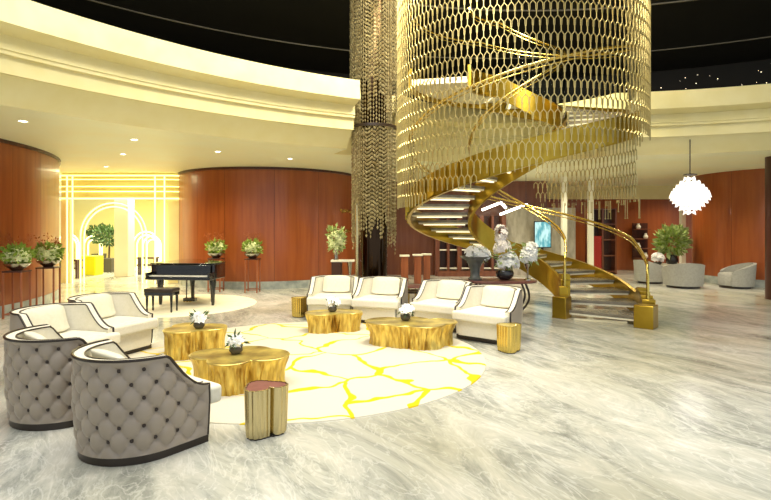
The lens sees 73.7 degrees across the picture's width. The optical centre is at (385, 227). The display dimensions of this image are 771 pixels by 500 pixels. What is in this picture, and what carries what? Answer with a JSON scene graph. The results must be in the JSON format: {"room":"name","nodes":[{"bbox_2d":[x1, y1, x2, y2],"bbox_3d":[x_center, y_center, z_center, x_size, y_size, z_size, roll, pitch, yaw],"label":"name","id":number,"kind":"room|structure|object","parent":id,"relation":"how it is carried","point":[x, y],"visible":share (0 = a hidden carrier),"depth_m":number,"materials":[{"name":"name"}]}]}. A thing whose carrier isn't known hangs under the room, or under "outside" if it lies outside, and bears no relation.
{"room":"hotel lobby","nodes":[
{"label":"hotel lobby","id":0,"kind":"room"},
{"bbox_2d":[59,173,178,283],"bbox_3d":[-8.338,0.000,16.483,4.466,3.500,0.897,0,0,-6],"label":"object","id":1,"kind":"structure","parent":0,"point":[154,186],"depth_m":16.37,"materials":[{"name":"yellow metal"}]},
{"bbox_2d":[73,199,167,262],"bbox_3d":[-14.100,0.000,26.100,15.800,3.500,0.200,0,0,0],"label":"wall","id":2,"kind":"structure","parent":0,"point":[81,207],"depth_m":26.00,"materials":[{"name":"yellow paint"}]},
{"bbox_2d":[114,199,134,276],"bbox_3d":[-9.445,0.000,18.600,0.500,3.500,0.500,0,0,0],"label":"column","id":3,"kind":"structure","parent":0,"point":[124,221],"depth_m":18.35,"materials":[{"name":"beige paint"}]},
{"bbox_2d":[229,345,242,353],"bbox_3d":[-1.672,1.357,5.750,0.150,0.085,0.150,0,0,0],"label":"bowl","id":4,"kind":"object","parent":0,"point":[234,349],"depth_m":5.69,"materials":[{"name":"brown"}]},
{"bbox_2d":[224,170,274,280],"bbox_3d":[-3.900,0.000,17.404,5.840,3.500,5.449,0,0,0],"label":"wall","id":5,"kind":"structure","parent":0,"point":[224,170],"depth_m":14.77,"materials":[{"name":"brown wood"}]},
{"bbox_2d":[178,167,350,175],"bbox_3d":[-3.900,-1.714,17.400,5.970,0.068,5.570,0,0,0],"label":"trim","id":6,"kind":"structure","parent":5,"relation":"attached to","point":[211,168],"depth_m":14.91,"materials":[{"name":"brown wood"}]},
{"bbox_2d":[178,274,354,289],"bbox_3d":[-3.900,1.640,17.400,5.960,0.220,5.561,0,0,0],"label":"baseboard","id":7,"kind":"structure","parent":5,"relation":"attached to","point":[198,283],"depth_m":14.76,"materials":[{"name":"grey stone"}]},
{"bbox_2d":[179,169,354,281],"bbox_3d":[-3.900,-0.110,17.402,5.900,3.280,5.502,0,0,0],"label":"wall panels","id":8,"kind":"object","parent":5,"relation":"attached to","point":[307,203],"visible":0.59,"depth_m":14.92,"materials":[{"name":"red wood"}]},
{"bbox_2d":[361,0,386,276],"bbox_3d":[-0.260,-2.250,11.550,0.600,8.000,0.600,0,0,0],"label":"column","id":9,"kind":"structure","parent":0,"point":[373,249],"depth_m":11.28,"materials":[{"name":"brown mirror"}]},
{"bbox_2d":[0,263,770,499],"bbox_3d":[0.000,1.800,12.000,44.000,0.100,36.000,0,0,0],"label":"floor","id":10,"kind":"structure","parent":0,"point":[587,407],"depth_m":4.38,"materials":[{"name":"grey stone"}]},
{"bbox_2d":[2,270,31,318],"bbox_3d":[-7.205,1.290,10.050,0.360,0.920,0.360,0,0,-8],"label":"plant stand","id":11,"kind":"object","parent":10,"relation":"on","point":[8,271],"visible":0.69,"depth_m":9.93,"materials":[{"name":"brown wood"}]},
{"bbox_2d":[0,232,37,270],"bbox_3d":[-7.191,0.455,10.047,0.620,0.750,0.640,0,0,-8],"label":"flower bowl","id":12,"kind":"object","parent":11,"relation":"on","point":[20,252],"visible":1,"depth_m":9.95,"materials":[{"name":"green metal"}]},
{"bbox_2d":[3,262,30,270],"bbox_3d":[-7.205,0.757,10.050,0.470,0.145,0.470,0,0,-8],"label":"bowl","id":13,"kind":"object","parent":12,"relation":"on","point":[13,266],"depth_m":9.95,"materials":[{"name":"ceramic"}]},
{"bbox_2d":[3,324,86,430],"bbox_3d":[-3.021,1.354,4.859,0.966,0.793,0.962,0,0,42],"label":"barrel armchair","id":14,"kind":"object","parent":10,"relation":"on","point":[38,361],"visible":0.75,"depth_m":4.43,"materials":[{"name":"beige fabric"}]},
{"bbox_2d":[24,331,45,338],"bbox_3d":[-3.160,1.120,4.704,0.540,0.330,0.192,0,0,42],"label":"pillow","id":15,"kind":"object","parent":14,"relation":"on","point":[27,334],"depth_m":4.63,"materials":[{"name":"beige fabric"}]},
{"bbox_2d":[35,266,60,304],"bbox_3d":[-7.212,1.290,11.000,0.360,0.920,0.360,0,0,-12],"label":"plant stand","id":16,"kind":"object","parent":10,"relation":"on","point":[42,267],"visible":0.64,"depth_m":11.08,"materials":[{"name":"brown wood"}]},
{"bbox_2d":[33,232,65,266],"bbox_3d":[-7.222,0.462,11.008,0.624,0.736,0.638,0,0,-12],"label":"flower bowl","id":17,"kind":"object","parent":16,"relation":"on","point":[52,256],"visible":0.99,"depth_m":10.90,"materials":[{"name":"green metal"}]},
{"bbox_2d":[36,260,60,266],"bbox_3d":[-7.212,0.757,11.000,0.470,0.145,0.470,0,0,-12],"label":"bowl","id":18,"kind":"object","parent":17,"relation":"on","point":[45,263],"depth_m":10.88,"materials":[{"name":"ceramic"}]},
{"bbox_2d":[9,302,119,343],"bbox_3d":[-3.871,1.339,6.100,0.962,0.793,0.966,0,0,18],"label":"barrel armchair","id":19,"kind":"object","parent":10,"relation":"on","point":[82,320],"visible":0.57,"depth_m":6.29,"materials":[{"name":"beige fabric"}]},
{"bbox_2d":[21,305,69,331],"bbox_3d":[-4.070,1.105,6.165,0.192,0.330,0.540,0,0,18],"label":"pillow","id":20,"kind":"object","parent":19,"relation":"on","point":[55,316],"depth_m":6.18,"materials":[{"name":"beige fabric"}]},
{"bbox_2d":[58,330,119,343],"bbox_3d":[-3.821,1.356,6.084,0.858,0.170,0.900,0,0,18],"label":"seat cushion","id":21,"kind":"object","parent":19,"relation":"on","point":[89,336],"depth_m":6.25,"materials":[{"name":"beige fabric"}]},
{"bbox_2d":[59,259,82,277],"bbox_3d":[-11.049,1.425,18.000,0.700,0.650,0.350,0,0,0],"label":"display table","id":22,"kind":"object","parent":10,"relation":"on","point":[77,261],"visible":0.43,"depth_m":17.91,"materials":[{"name":"brown wood"}]},
{"bbox_2d":[81,255,102,274],"bbox_3d":[-10.963,1.390,19.200,0.560,0.720,0.560,0,0,0],"label":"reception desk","id":23,"kind":"object","parent":10,"relation":"on","point":[93,263],"visible":0.79,"depth_m":18.92,"materials":[{"name":"yellow plastic"}]},
{"bbox_2d":[85,222,113,257],"bbox_3d":[-13.352,0.743,23.997,1.245,2.014,1.249,0,0,0],"label":"potted tree","id":24,"kind":"object","parent":10,"relation":"on","point":[90,232],"visible":0.34,"depth_m":23.84,"materials":[{"name":"green plant"}]},
{"bbox_2d":[89,223,113,271],"bbox_3d":[-11.028,0.778,20.503,1.366,1.945,1.267,0,0,0],"label":"potted tree","id":25,"kind":"object","parent":10,"relation":"on","point":[108,263],"visible":0.73,"depth_m":20.28,"materials":[{"name":"green plant"}]},
{"bbox_2d":[59,231,161,270],"bbox_3d":[-11.297,0.938,21.032,4.301,1.625,0.124,0,0,0],"label":"screen","id":26,"kind":"object","parent":10,"relation":"on","point":[152,236],"visible":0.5,"depth_m":21.00,"materials":[{"name":"beige"}]},
{"bbox_2d":[67,292,157,354],"bbox_3d":[-3.871,1.339,7.160,0.962,0.793,0.966,0,0,22],"label":"barrel armchair","id":27,"kind":"object","parent":10,"relation":"on","point":[124,311],"visible":0.56,"depth_m":7.27,"materials":[{"name":"beige fabric"}]},
{"bbox_2d":[77,294,115,317],"bbox_3d":[-4.065,1.105,7.239,0.192,0.330,0.540,0,0,22],"label":"pillow","id":28,"kind":"object","parent":27,"relation":"on","point":[104,304],"depth_m":7.28,"materials":[{"name":"beige fabric"}]},
{"bbox_2d":[102,316,157,335],"bbox_3d":[-3.823,1.356,7.141,0.858,0.170,0.900,0,0,22],"label":"seat cushion","id":29,"kind":"object","parent":27,"relation":"on","point":[124,325],"depth_m":7.13,"materials":[{"name":"beige fabric"}]},
{"bbox_2d":[70,339,220,466],"bbox_3d":[-2.010,1.354,4.199,0.966,0.793,0.962,0,0,37],"label":"barrel armchair","id":30,"kind":"object","parent":10,"relation":"on","point":[127,411],"visible":1,"depth_m":3.82,"materials":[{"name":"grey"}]},
{"bbox_2d":[90,349,123,358],"bbox_3d":[-2.136,1.120,4.032,0.540,0.330,0.192,0,0,37],"label":"pillow","id":31,"kind":"object","parent":30,"relation":"on","point":[99,353],"depth_m":3.95,"materials":[{"name":"beige fabric"}]},
{"bbox_2d":[187,374,220,403],"bbox_3d":[-1.979,1.370,4.241,0.900,0.170,0.858,0,0,37],"label":"seat cushion","id":32,"kind":"object","parent":30,"relation":"on","point":[199,396],"depth_m":4.16,"materials":[{"name":"beige fabric"}]},
{"bbox_2d":[137,257,158,273],"bbox_3d":[-9.010,1.425,19.500,0.700,0.650,0.350,0,0,0],"label":"display table","id":33,"kind":"object","parent":10,"relation":"on","point":[139,264],"visible":0.64,"depth_m":19.35,"materials":[{"name":"brown wood"}]},
{"bbox_2d":[139,294,256,317],"bbox_3d":[-4.750,1.745,11.750,3.500,0.010,3.500,0,0,0],"label":"mat","id":34,"kind":"object","parent":10,"relation":"on","point":[223,303],"visible":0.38,"depth_m":11.69,"materials":[{"name":"beige carpet"}]},
{"bbox_2d":[144,287,179,312],"bbox_3d":[-4.660,1.495,10.720,0.620,0.490,0.340,0,0,4],"label":"piano bench","id":35,"kind":"object","parent":34,"relation":"on","point":[152,291],"visible":0.97,"depth_m":10.58,"materials":[{"name":"black wood"}]},
{"bbox_2d":[144,287,179,292],"bbox_3d":[-4.660,1.290,10.720,0.620,0.080,0.340,0,0,4],"label":"cushion","id":36,"kind":"object","parent":35,"relation":"on","point":[152,289],"depth_m":10.57,"materials":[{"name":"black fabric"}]},
{"bbox_2d":[145,259,225,305],"bbox_3d":[-4.449,1.261,12.122,1.502,0.958,1.831,0,0,6],"label":"grand piano","id":37,"kind":"object","parent":34,"relation":"on","point":[192,270],"visible":0.98,"depth_m":11.43,"materials":[{"name":"black paint"}]},
{"bbox_2d":[207,258,223,291],"bbox_3d":[-4.683,1.290,14.200,0.360,0.920,0.360,0,0,0],"label":"plant stand","id":38,"kind":"object","parent":10,"relation":"on","point":[219,259],"visible":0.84,"depth_m":14.03,"materials":[{"name":"brown wood"}]},
{"bbox_2d":[204,232,227,257],"bbox_3d":[-4.676,0.459,14.191,0.673,0.742,0.664,0,0,0],"label":"flower bowl","id":39,"kind":"object","parent":38,"relation":"on","point":[216,247],"visible":0.98,"depth_m":14.06,"materials":[{"name":"green plant"}]},
{"bbox_2d":[244,258,260,292],"bbox_3d":[-3.623,1.290,14.000,0.360,0.920,0.360,0,0,0],"label":"plant stand","id":40,"kind":"object","parent":10,"relation":"on","point":[248,259],"visible":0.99,"depth_m":13.85,"materials":[{"name":"brown wood"}]},
{"bbox_2d":[240,232,263,258],"bbox_3d":[-3.628,0.459,13.992,0.660,0.743,0.680,0,0,0],"label":"flower bowl","id":41,"kind":"object","parent":40,"relation":"on","point":[249,247],"visible":1,"depth_m":13.87,"materials":[{"name":"green plant"}]},
{"bbox_2d":[244,380,288,440],"bbox_3d":[-1.021,1.544,4.394,0.372,0.412,0.326,0,0,-20],"label":"side table","id":42,"kind":"object","parent":10,"relation":"on","point":[265,401],"visible":1,"depth_m":4.28,"materials":[{"name":"gold metal"}]},
{"bbox_2d":[291,296,306,317],"bbox_3d":[-1.696,1.559,10.167,0.296,0.382,0.338,0,0,30],"label":"side table","id":43,"kind":"object","parent":10,"relation":"on","point":[299,305],"visible":0.91,"depth_m":10.03,"materials":[{"name":"gold metal"}]},
{"bbox_2d":[128,322,485,424],"bbox_3d":[-1.150,1.743,7.050,4.970,0.014,4.970,0,0,0],"label":"round rug","id":44,"kind":"object","parent":10,"relation":"on","point":[336,376],"visible":0.51,"depth_m":6.13,"materials":[{"name":"white carpet"}]},
{"bbox_2d":[162,322,226,360],"bbox_3d":[-2.594,1.548,7.060,0.802,0.376,0.751,0,0,0],"label":"trunk coffee table","id":45,"kind":"object","parent":44,"relation":"on","point":[181,340],"visible":0.81,"depth_m":6.86,"materials":[{"name":"gold metal"}]},
{"bbox_2d":[189,309,209,328],"bbox_3d":[-2.546,1.231,7.026,0.319,0.257,0.245,0,0,-25],"label":"centrepiece","id":46,"kind":"object","parent":45,"relation":"on","point":[198,317],"visible":1,"depth_m":6.95,"materials":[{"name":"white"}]},
{"bbox_2d":[188,346,289,396],"bbox_3d":[-1.622,1.568,5.725,1.033,0.336,0.835,0,0,-28],"label":"trunk coffee table","id":47,"kind":"object","parent":44,"relation":"on","point":[232,372],"visible":0.88,"depth_m":5.50,"materials":[{"name":"gold metal"}]},
{"bbox_2d":[225,328,250,353],"bbox_3d":[-1.672,1.258,5.761,0.244,0.283,0.320,0,0,34],"label":"centrepiece","id":48,"kind":"object","parent":47,"relation":"on","point":[235,341],"visible":1,"depth_m":5.70,"materials":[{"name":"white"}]},
{"bbox_2d":[305,308,362,333],"bbox_3d":[-0.887,1.578,8.759,0.977,0.316,0.608,0,0,-17],"label":"trunk coffee table","id":49,"kind":"object","parent":44,"relation":"on","point":[341,320],"visible":0.94,"depth_m":8.56,"materials":[{"name":"gold metal"}]},
{"bbox_2d":[325,297,340,311],"bbox_3d":[-0.903,1.293,8.762,0.284,0.254,0.247,0,0,32],"label":"centrepiece","id":50,"kind":"object","parent":49,"relation":"on","point":[332,307],"visible":1,"depth_m":8.70,"materials":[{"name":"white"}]},
{"bbox_2d":[365,317,457,350],"bbox_3d":[0.371,1.568,7.731,1.366,0.336,0.832,0,0,19],"label":"trunk coffee table","id":51,"kind":"object","parent":44,"relation":"on","point":[417,333],"visible":0.95,"depth_m":7.47,"materials":[{"name":"gold metal"}]},
{"bbox_2d":[396,303,414,320],"bbox_3d":[0.306,1.271,7.815,0.260,0.258,0.278,0,0,-30],"label":"centrepiece","id":52,"kind":"object","parent":51,"relation":"on","point":[408,308],"visible":1,"depth_m":7.75,"materials":[{"name":"white"}]},
{"bbox_2d":[306,275,358,310],"bbox_3d":[-1.000,1.354,10.101,0.966,0.793,0.962,0,0,5],"label":"barrel armchair","id":53,"kind":"object","parent":10,"relation":"on","point":[321,287],"visible":0.74,"depth_m":10.15,"materials":[{"name":"beige fabric"}]},
{"bbox_2d":[307,292,351,305],"bbox_3d":[-1.004,1.370,10.049,0.900,0.170,0.858,0,0,5],"label":"seat cushion","id":54,"kind":"object","parent":53,"relation":"on","point":[313,298],"depth_m":9.67,"materials":[{"name":"beige fabric"}]},
{"bbox_2d":[323,275,349,291],"bbox_3d":[-0.982,1.120,10.309,0.540,0.330,0.192,0,0,5],"label":"pillow","id":55,"kind":"object","parent":53,"relation":"on","point":[333,283],"depth_m":10.26,"materials":[{"name":"beige fabric"}]},
{"bbox_2d":[331,259,354,274],"bbox_3d":[-1.125,1.295,13.600,0.620,0.910,0.360,0,0,0],"label":"console table","id":56,"kind":"object","parent":10,"relation":"on","point":[336,265],"visible":0.41,"depth_m":13.45,"materials":[{"name":"beige wood"}]},
{"bbox_2d":[325,222,346,259],"bbox_3d":[-1.300,0.345,13.619,0.606,0.989,0.641,0,0,0],"label":"bouquet","id":57,"kind":"object","parent":56,"relation":"on","point":[339,242],"visible":1,"depth_m":13.50,"materials":[{"name":"green plant"}]},
{"bbox_2d":[355,205,358,275],"bbox_3d":[-0.610,0.625,11.000,0.067,2.250,0.070,0,0,0],"label":"brass pole","id":58,"kind":"object","parent":10,"relation":"on","point":[356,206],"visible":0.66,"depth_m":10.98,"materials":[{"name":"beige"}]},
{"bbox_2d":[351,276,407,322],"bbox_3d":[-0.060,1.339,9.661,0.966,0.793,0.962,0,0,18],"label":"barrel armchair","id":59,"kind":"object","parent":10,"relation":"on","point":[376,296],"visible":0.93,"depth_m":9.49,"materials":[{"name":"beige fabric"}]},
{"bbox_2d":[351,294,399,308],"bbox_3d":[-0.076,1.356,9.611,0.900,0.170,0.858,0,0,18],"label":"seat cushion","id":60,"kind":"object","parent":59,"relation":"on","point":[359,301],"depth_m":9.28,"materials":[{"name":"beige fabric"}]},
{"bbox_2d":[372,277,399,294],"bbox_3d":[0.005,1.105,9.860,0.540,0.330,0.192,0,0,18],"label":"pillow","id":61,"kind":"object","parent":59,"relation":"on","point":[380,285],"depth_m":9.81,"materials":[{"name":"beige fabric"}]},
{"bbox_2d":[399,255,409,280],"bbox_3d":[0.584,1.288,15.800,0.300,0.925,0.300,0,0,0],"label":"pedestal","id":62,"kind":"object","parent":10,"relation":"on","point":[404,258],"visible":0.63,"depth_m":15.69,"materials":[{"name":"orange wood"}]},
{"bbox_2d":[412,254,422,283],"bbox_3d":[1.009,1.288,16.200,0.300,0.925,0.300,0,0,0],"label":"pedestal","id":63,"kind":"object","parent":10,"relation":"on","point":[417,257],"visible":0.94,"depth_m":16.09,"materials":[{"name":"orange wood"}]},
{"bbox_2d":[422,253,431,279],"bbox_3d":[1.324,1.288,16.600,0.300,0.925,0.300,0,0,0],"label":"pedestal","id":64,"kind":"object","parent":10,"relation":"on","point":[426,256],"visible":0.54,"depth_m":16.49,"materials":[{"name":"orange wood"}]},
{"bbox_2d":[410,279,472,331],"bbox_3d":[1.050,1.339,9.081,0.966,0.793,0.962,0,0,35],"label":"barrel armchair","id":65,"kind":"object","parent":10,"relation":"on","point":[435,298],"visible":0.69,"depth_m":9.11,"materials":[{"name":"beige fabric"}]},
{"bbox_2d":[410,298,458,314],"bbox_3d":[1.021,1.356,9.038,0.900,0.170,0.858,0,0,35],"label":"seat cushion","id":66,"kind":"object","parent":65,"relation":"on","point":[429,306],"depth_m":8.79,"materials":[{"name":"beige fabric"}]},
{"bbox_2d":[436,280,464,298],"bbox_3d":[1.171,1.105,9.252,0.540,0.330,0.192,0,0,35],"label":"pillow","id":67,"kind":"object","parent":65,"relation":"on","point":[445,289],"depth_m":9.20,"materials":[{"name":"beige fabric"}]},
{"bbox_2d":[434,216,505,276],"bbox_3d":[3.091,0.650,18.835,2.574,2.200,0.590,0,0,0],"label":"shelving unit","id":68,"kind":"object","parent":10,"relation":"on","point":[448,262],"visible":0.42,"depth_m":18.67,"materials":[{"name":"brown wood"}]},
{"bbox_2d":[452,284,522,343],"bbox_3d":[1.681,1.339,8.141,0.966,0.793,0.962,0,0,38],"label":"barrel armchair","id":69,"kind":"object","parent":10,"relation":"on","point":[480,307],"visible":0.91,"depth_m":7.99,"materials":[{"name":"beige fabric"}]},
{"bbox_2d":[452,305,508,324],"bbox_3d":[1.649,1.356,8.100,0.900,0.170,0.858,0,0,38],"label":"seat cushion","id":70,"kind":"object","parent":69,"relation":"on","point":[467,314],"depth_m":7.89,"materials":[{"name":"beige fabric"}]},
{"bbox_2d":[481,286,514,307],"bbox_3d":[1.809,1.105,8.306,0.540,0.330,0.192,0,0,38],"label":"pillow","id":71,"kind":"object","parent":69,"relation":"on","point":[491,296],"depth_m":8.26,"materials":[{"name":"beige fabric"}]},
{"bbox_2d":[466,278,537,309],"bbox_3d":[2.314,1.404,10.300,1.460,0.728,0.730,0,0,0],"label":"console","id":72,"kind":"object","parent":10,"relation":"on","point":[484,280],"visible":0.56,"depth_m":10.12,"materials":[{"name":"brown wood"}]},
{"bbox_2d":[460,245,492,280],"bbox_3d":[1.823,0.680,10.300,0.680,0.720,0.620,0,0,0],"label":"urn","id":73,"kind":"object","parent":72,"relation":"on","point":[474,256],"visible":1,"depth_m":10.18,"materials":[{"name":"grey stone"}]},
{"bbox_2d":[491,224,519,279],"bbox_3d":[2.397,0.480,10.308,0.552,1.119,0.504,0,0,29],"label":"flower bowl","id":74,"kind":"object","parent":72,"relation":"on","point":[505,263],"visible":1,"depth_m":10.23,"materials":[{"name":"grey"}]},
{"bbox_2d":[496,269,513,279],"bbox_3d":[2.395,0.940,10.320,0.360,0.200,0.360,0,0,0],"label":"bowl","id":75,"kind":"object","parent":74,"relation":"on","point":[503,274],"depth_m":10.19,"materials":[{"name":"grey"}]},
{"bbox_2d":[519,241,540,279],"bbox_3d":[2.886,0.653,10.291,0.476,0.775,0.390,0,0,0],"label":"vase","id":76,"kind":"object","parent":72,"relation":"on","point":[529,253],"visible":1,"depth_m":10.21,"materials":[{"name":"white plant"}]},
{"bbox_2d":[496,323,520,353],"bbox_3d":[1.763,1.559,7.317,0.372,0.382,0.326,0,0,-40],"label":"side table","id":77,"kind":"object","parent":10,"relation":"on","point":[508,334],"visible":1,"depth_m":7.18,"materials":[{"name":"gold metal"}]},
{"bbox_2d":[405,7,657,329],"bbox_3d":[2.732,-1.460,10.671,4.643,6.421,4.618,0,0,0],"label":"spiral staircase","id":78,"kind":"structure","parent":10,"relation":"on","point":[556,272],"depth_m":10.43,"materials":[{"name":"gold metal"}]},
{"bbox_2d":[505,208,575,274],"bbox_3d":[5.744,0.500,19.100,2.600,2.500,0.100,0,0,0],"label":"stone panel","id":79,"kind":"object","parent":10,"relation":"on","point":[519,222],"visible":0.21,"depth_m":19.05,"materials":[{"name":"beige stone"}]},
{"bbox_2d":[534,221,550,249],"bbox_3d":[5.681,0.920,18.765,0.620,2.330,0.410,0,0,0],"label":"wall screen","id":80,"kind":"object","parent":79,"relation":"attached to","point":[542,229],"visible":0.6,"depth_m":18.56,"materials":[{"name":"blue glass"}]},
{"bbox_2d":[585,208,616,273],"bbox_3d":[8.213,0.500,19.622,1.060,2.500,0.405,0,0,0],"label":"bookcase","id":81,"kind":"object","parent":10,"relation":"on","point":[605,242],"visible":0.62,"depth_m":19.58,"materials":[{"name":"brown wood"}]},
{"bbox_2d":[633,260,662,283],"bbox_3d":[8.396,1.380,16.388,0.870,0.740,0.960,0,0,-15],"label":"tub chair","id":82,"kind":"object","parent":10,"relation":"on","point":[655,270],"visible":0.88,"depth_m":16.06,"materials":[{"name":"grey fabric"}]},
{"bbox_2d":[662,263,704,288],"bbox_3d":[8.790,1.380,15.156,1.120,0.740,1.030,0,0,10],"label":"tub chair","id":83,"kind":"object","parent":10,"relation":"on","point":[683,275],"visible":1,"depth_m":14.76,"materials":[{"name":"grey fabric"}]},
{"bbox_2d":[718,263,756,288],"bbox_3d":[10.311,1.380,15.088,0.950,0.740,1.040,0,0,15],"label":"tub chair","id":84,"kind":"object","parent":10,"relation":"on","point":[743,275],"visible":1,"depth_m":14.71,"materials":[{"name":"grey fabric"}]},
{"bbox_3d":[9.665,1.485,17.400,1.000,0.530,0.800,0,0,0],"label":"table","id":85,"kind":"object","parent":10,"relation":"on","visible":0},
{"bbox_2d":[651,252,664,264],"bbox_3d":[9.062,1.013,17.111,0.404,0.414,0.405,0,0,-30],"label":"flower bowl","id":86,"kind":"object","parent":85,"relation":"on","point":[657,257],"visible":0.98,"depth_m":17.01,"materials":[{"name":"grey"}]},
{"bbox_2d":[651,223,693,263],"bbox_3d":[9.698,0.501,17.409,1.370,1.437,1.145,0,0,0],"label":"plant","id":87,"kind":"object","parent":85,"relation":"on","point":[661,243],"visible":0.98,"depth_m":17.24,"materials":[{"name":"green plant"}]},
{"bbox_2d":[0,105,770,190],"bbox_3d":[3.772,-1.750,11.020,59.344,0.001,40.260,0,0,0],"label":"ceiling","id":88,"kind":"structure","parent":0,"point":[82,145],"depth_m":12.58,"materials":[{"name":"paint"}]},
{"bbox_2d":[669,139,711,214],"bbox_3d":[7.020,-1.171,11.850,0.855,1.739,0.864,0,0,0],"label":"pendant","id":89,"kind":"object","parent":88,"relation":"hanging from","point":[691,195],"visible":1,"depth_m":11.71,"materials":[{"name":"white"}]},
{"bbox_2d":[0,0,770,138],"bbox_3d":[1.332,-2.715,10.805,40.199,0.730,22.892,0,0,-16],"label":"cornice","id":90,"kind":"structure","parent":0,"point":[29,14],"depth_m":9.38,"materials":[{"name":"beige paint"}]},
{"bbox_2d":[0,20,770,135],"bbox_3d":[2.505,-2.545,6.712,21.800,0.270,13.093,0,0,-16],"label":"trim","id":91,"kind":"structure","parent":90,"relation":"attached to","point":[16,38],"depth_m":9.43,"materials":[{"name":"beige paint"}]},
{"bbox_2d":[0,48,770,147],"bbox_3d":[2.495,-2.260,6.748,21.960,0.300,13.178,0,0,-16],"label":"trim","id":92,"kind":"structure","parent":90,"relation":"attached to","point":[8,65],"depth_m":9.56,"materials":[{"name":"beige paint"}]},
{"bbox_2d":[31,0,770,103],"bbox_3d":[2.354,-4.300,7.665,40.998,3.900,27.512,0,0,-15],"label":"ceiling","id":93,"kind":"structure","parent":0,"point":[322,23],"depth_m":16.52,"materials":[{"name":"black"}]},
{"bbox_2d":[349,0,396,253],"bbox_3d":[-0.260,-2.802,11.550,1.098,6.836,1.098,0,0,-41],"label":"chandelier","id":94,"kind":"object","parent":93,"relation":"hanging from","point":[387,172],"visible":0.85,"depth_m":11.19,"materials":[{"name":"gold metal"}]},
{"bbox_2d":[88,0,770,58],"bbox_3d":[2.990,-6.232,9.579,35.558,0.025,18.556,0,0,-8],"label":"trim","id":95,"kind":"structure","parent":93,"relation":"attached to","point":[88,0],"depth_m":17.14,"materials":[{"name":"brown metal"}]},
{"bbox_2d":[397,0,650,219],"bbox_3d":[2.720,-3.206,10.670,5.057,6.028,5.057,0,0,17],"label":"chandelier","id":96,"kind":"object","parent":93,"relation":"hanging from","point":[643,51],"visible":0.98,"depth_m":8.90,"materials":[{"name":"gold metal"}]},
{"bbox_2d":[387,0,695,11],"bbox_3d":[3.249,-6.232,7.612,27.259,0.025,14.225,0,0,-8],"label":"trim","id":97,"kind":"structure","parent":93,"relation":"attached to","point":[681,0],"depth_m":14.62,"materials":[{"name":"brown metal"}]},
{"bbox_2d":[358,181,545,274],"bbox_3d":[2.300,0.000,19.300,7.400,3.500,0.200,0,0,0],"label":"wall","id":98,"kind":"structure","parent":0,"point":[409,241],"depth_m":19.20,"materials":[{"name":"brown wood"}]},
{"bbox_2d":[561,176,566,255],"bbox_3d":[6.077,0.000,17.500,0.160,3.500,0.160,0,0,0],"label":"column","id":99,"kind":"structure","parent":0,"point":[563,220],"depth_m":17.42,"materials":[{"name":"beige"}]},
{"bbox_2d":[587,176,593,265],"bbox_3d":[6.980,0.000,17.500,0.160,3.500,0.160,0,0,0],"label":"column","id":100,"kind":"structure","parent":0,"point":[590,229],"depth_m":17.42,"materials":[{"name":"beige"}]},
{"bbox_2d":[547,186,688,198],"bbox_3d":[10.500,-1.475,21.500,9.000,0.550,0.400,0,0,0],"label":"wall","id":101,"kind":"structure","parent":0,"point":[642,192],"depth_m":21.30,"materials":[{"name":"beige paint"}]},
{"bbox_2d":[547,199,691,269],"bbox_3d":[10.500,0.275,21.600,9.000,2.950,0.200,0,0,0],"label":"wall","id":102,"kind":"structure","parent":0,"point":[654,212],"depth_m":21.50,"materials":[{"name":"red wood"}]},
{"bbox_2d":[632,223,650,258],"bbox_3d":[10.538,0.550,21.180,0.620,1.500,0.300,0,0,0],"label":"niche shelf","id":103,"kind":"object","parent":102,"relation":"in","point":[639,230],"visible":0.84,"depth_m":21.27,"materials":[{"name":"brown wood"}]},
{"bbox_2d":[679,180,685,262],"bbox_3d":[10.979,0.000,19.000,0.160,3.500,0.160,0,0,0],"label":"column","id":104,"kind":"structure","parent":0,"point":[682,218],"depth_m":18.92,"materials":[{"name":"beige"}]},
{"bbox_2d":[731,171,731,264],"bbox_3d":[12.203,0.000,16.299,3.181,3.500,4.738,0,0,-40],"label":"wall","id":105,"kind":"structure","parent":0,"point":[731,171],"depth_m":15.81,"materials":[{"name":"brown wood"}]},
{"bbox_2d":[0,72,770,162],"bbox_3d":[2.444,-1.930,6.925,22.760,0.360,13.604,0,0,-16],"label":"trim","id":106,"kind":"structure","parent":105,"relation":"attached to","point":[15,91],"depth_m":9.78,"materials":[{"name":"beige paint"}]},
{"bbox_2d":[692,168,764,279],"bbox_3d":[12.194,-0.110,16.291,3.217,3.280,4.800,0,0,-40],"label":"wall panels","id":107,"kind":"object","parent":105,"relation":"attached to","point":[711,226],"visible":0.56,"depth_m":15.81,"materials":[{"name":"red wood"}]},
{"bbox_2d":[704,275,764,287],"bbox_3d":[12.188,1.640,16.286,3.261,0.220,4.858,0,0,-40],"label":"baseboard","id":108,"kind":"structure","parent":105,"relation":"attached to","point":[711,279],"depth_m":16.21,"materials":[{"name":"grey stone"}]},
{"bbox_2d":[765,156,770,299],"bbox_3d":[9.644,0.000,12.600,0.560,3.500,0.560,0,0,0],"label":"column","id":109,"kind":"structure","parent":0,"point":[767,159],"depth_m":12.57,"materials":[{"name":"brown wood"}]},
{"bbox_3d":[-9.882,0.000,10.408,4.604,3.500,11.303,0,0,0],"label":"wall","id":110,"kind":"structure","parent":0,"visible":0},
{"bbox_2d":[0,142,58,305],"bbox_3d":[-9.518,-0.110,10.657,3.862,3.280,11.453,0,0,-7],"label":"wall panels","id":111,"kind":"object","parent":110,"relation":"attached to","point":[29,179],"visible":0.7,"depth_m":10.96,"materials":[{"name":"red wood"}]},
{"bbox_2d":[0,288,58,317],"bbox_3d":[-9.510,1.640,10.658,3.907,0.220,11.512,0,0,-8],"label":"baseboard","id":112,"kind":"structure","parent":110,"relation":"attached to","point":[49,297],"depth_m":11.10,"materials":[{"name":"grey stone"}]},
{"bbox_2d":[0,138,60,165],"bbox_3d":[-9.495,-1.714,10.660,3.887,0.068,11.521,0,0,-8],"label":"trim","id":113,"kind":"structure","parent":110,"relation":"attached to","point":[1,140],"depth_m":11.01,"materials":[{"name":"brown wood"}]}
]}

